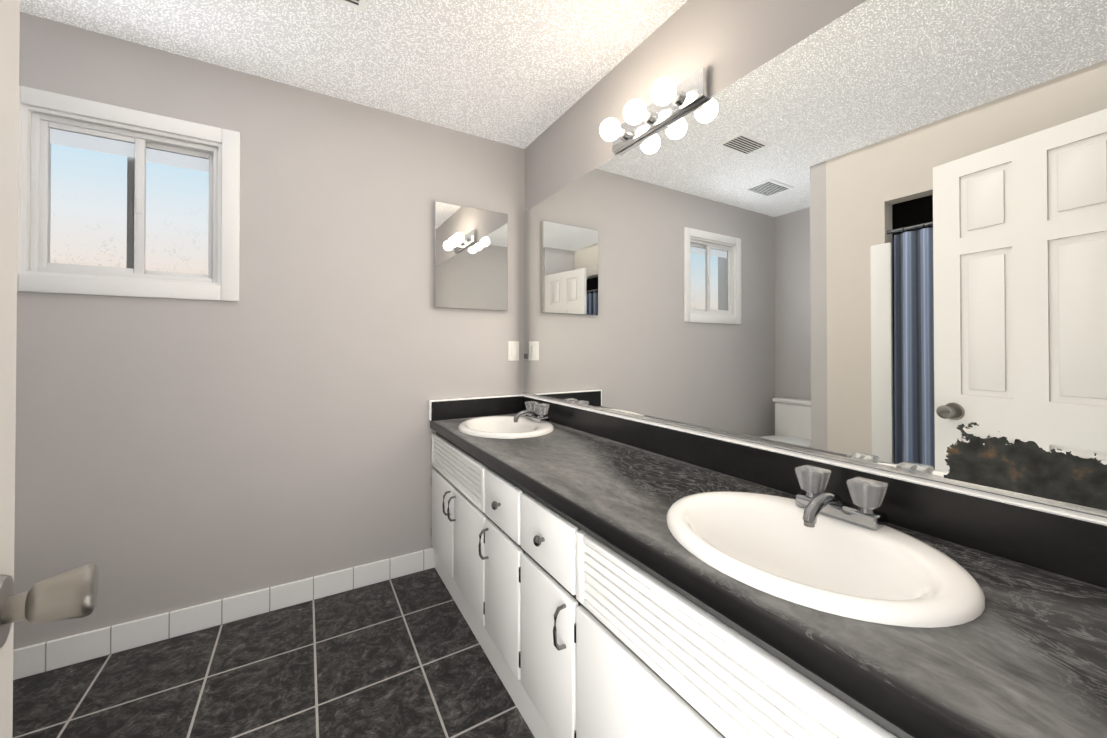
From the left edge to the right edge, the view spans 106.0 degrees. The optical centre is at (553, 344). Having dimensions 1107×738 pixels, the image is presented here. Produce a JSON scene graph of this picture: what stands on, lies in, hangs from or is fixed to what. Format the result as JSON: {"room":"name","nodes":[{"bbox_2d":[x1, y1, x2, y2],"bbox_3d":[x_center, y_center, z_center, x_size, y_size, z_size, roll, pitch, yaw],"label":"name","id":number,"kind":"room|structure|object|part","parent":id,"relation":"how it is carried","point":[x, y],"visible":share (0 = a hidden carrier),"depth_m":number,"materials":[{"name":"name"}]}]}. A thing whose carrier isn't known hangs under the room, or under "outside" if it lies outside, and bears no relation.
{"room":"bathroom","nodes":[
{"label":"bathroom","id":0,"kind":"room"},
{"bbox_2d":[13,12,524,649],"bbox_3d":[-1.378,-0.002,1.891,2.703,2.373,0.160,0,-1,-31],"label":"wall","id":1,"kind":"structure","parent":0,"point":[271,428],"depth_m":1.85,"materials":[{"name":"paint"}]},
{"bbox_2d":[17,86,239,301],"bbox_3d":[-1.695,-0.553,1.697,0.689,0.732,0.178,0,-1,-31],"label":"window","id":2,"kind":"structure","parent":1,"relation":"in","point":[113,200],"depth_m":1.64,"materials":[{"name":"white plastic"}]},
{"bbox_3d":[-1.684,-0.553,1.679,0.539,0.582,0.070,0,-1,-31],"label":"frame","id":3,"kind":"part","parent":2,"relation":"part of","materials":[{"name":"white plastic"}]},
{"bbox_3d":[-1.683,-0.553,1.677,0.463,0.506,0.029,0,-1,-31],"label":"glass","id":4,"kind":"part","parent":2,"relation":"part of","materials":[{"name":"blue"}]},
{"bbox_2d":[13,548,434,679],"bbox_3d":[-1.514,1.131,1.701,2.045,0.105,0.012,0,-1,-31],"label":"baseboard","id":5,"kind":"structure","parent":1,"relation":"attached to","point":[34,659],"depth_m":1.73,"materials":[{"name":"tile"}]},
{"bbox_2d":[433,201,507,310],"bbox_3d":[-0.455,-0.480,2.333,0.424,0.567,0.028,0,-1,-31],"label":"mirror","id":6,"kind":"object","parent":1,"relation":"attached to","point":[470,258],"visible":0.98,"depth_m":2.31,"materials":[{"name":"silver metal"}]},
{"bbox_2d":[429,395,520,421],"bbox_3d":[-0.422,0.354,2.343,0.531,0.102,0.030,0,-1,-31],"label":"backsplash","id":7,"kind":"structure","parent":1,"relation":"attached to","point":[460,407],"depth_m":2.31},
{"bbox_2d":[508,341,518,360],"bbox_3d":[-0.235,0.037,2.471,0.072,0.116,0.010,0,-1,-31],"label":"switch plate","id":8,"kind":"object","parent":1,"relation":"attached to","point":[513,350],"visible":1,"depth_m":2.47,"materials":[{"name":"white plastic"}]},
{"bbox_2d":[521,394,1106,585],"bbox_3d":[0.413,0.347,1.488,0.030,0.102,2.354,0,-1,-31],"label":"backsplash","id":9,"kind":"structure","parent":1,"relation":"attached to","point":[1069,542],"depth_m":0.88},
{"bbox_2d":[12,567,534,737],"bbox_3d":[-0.682,1.226,0.829,2.823,0.100,2.600,0,-1,-31],"label":"floor","id":10,"kind":"structure","parent":0,"point":[405,656],"depth_m":1.46,"materials":[{"name":"tile"}]},
{"bbox_2d":[430,426,928,737],"bbox_3d":[0.171,0.808,1.340,0.592,0.746,2.360,0,-1,-31],"label":"bathroom vanity","id":11,"kind":"object","parent":10,"relation":"on","point":[603,574],"depth_m":0.95,"materials":[{"name":"white paint"}]},
{"bbox_2d":[430,418,1106,737],"bbox_3d":[0.185,0.417,1.351,0.561,0.044,2.354,0,-1,-31],"label":"countertop","id":12,"kind":"structure","parent":11,"relation":"on","point":[1035,666],"depth_m":0.57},
{"bbox_2d":[441,410,576,441],"bbox_3d":[-0.233,0.464,2.022,0.444,0.164,0.532,0,-1,-31],"label":"sink","id":13,"kind":"object","parent":12,"relation":"in","point":[483,427],"depth_m":2.08,"materials":[{"name":"white ceramic"}]},
{"bbox_2d":[513,401,548,422],"bbox_3d":[-0.128,0.340,2.085,0.158,0.090,0.165,0,-1,-31],"label":"faucet","id":14,"kind":"object","parent":12,"relation":"on","point":[535,412],"depth_m":2.06,"materials":[{"name":"silver metal"}]},
{"bbox_2d":[617,474,1028,677],"bbox_3d":[0.478,0.455,0.827,0.444,0.164,0.532,0,-1,-31],"label":"sink","id":15,"kind":"object","parent":12,"relation":"in","point":[904,594],"depth_m":0.79,"materials":[{"name":"white ceramic"}]},
{"bbox_2d":[795,465,887,530],"bbox_3d":[0.583,0.331,0.891,0.158,0.090,0.165,0,-1,-31],"label":"faucet","id":16,"kind":"object","parent":12,"relation":"on","point":[828,509],"depth_m":0.87,"materials":[{"name":"silver metal"}]},
{"bbox_2d":[20,0,687,148],"bbox_3d":[-0.682,-1.247,0.849,2.823,0.100,2.600,0,-1,-31],"label":"ceiling","id":17,"kind":"structure","parent":0,"point":[523,74],"depth_m":1.65,"materials":[{"name":"white paint"}]},
{"bbox_2d":[333,0,366,11],"bbox_3d":[-0.747,-1.188,1.345,0.270,0.010,0.170,0,-1,-31],"label":"ceiling vent","id":18,"kind":"object","parent":17,"relation":"in","point":[360,5],"visible":1,"depth_m":1.45,"materials":[{"name":"white metal"}]},
{"bbox_2d":[600,67,707,153],"bbox_3d":[0.324,-0.852,1.529,0.152,0.101,0.470,0,-1,-31],"label":"light bar","id":19,"kind":"object","parent":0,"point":[671,100],"visible":1,"depth_m":1.48,"materials":[{"name":"white glass"}]},
{"bbox_2d":[523,0,1106,517],"bbox_3d":[0.473,-0.005,1.526,0.134,2.373,2.600,0,-1,-31],"label":"wall","id":20,"kind":"structure","parent":0,"point":[871,232],"depth_m":1.00,"materials":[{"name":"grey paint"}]},
{"bbox_3d":[-0.385,-0.018,-0.143,0.418,2.373,0.108,0,-1,-31],"label":"wall","id":21,"kind":"structure","parent":0,"visible":0},
{"bbox_2d":[0,0,97,737],"bbox_3d":[-0.455,0.152,0.254,0.185,2.015,0.660,0,-1,-42],"label":"door","id":22,"kind":"structure","parent":21,"relation":"in","point":[71,594],"depth_m":0.48,"materials":[{"name":"paint"}]}
]}

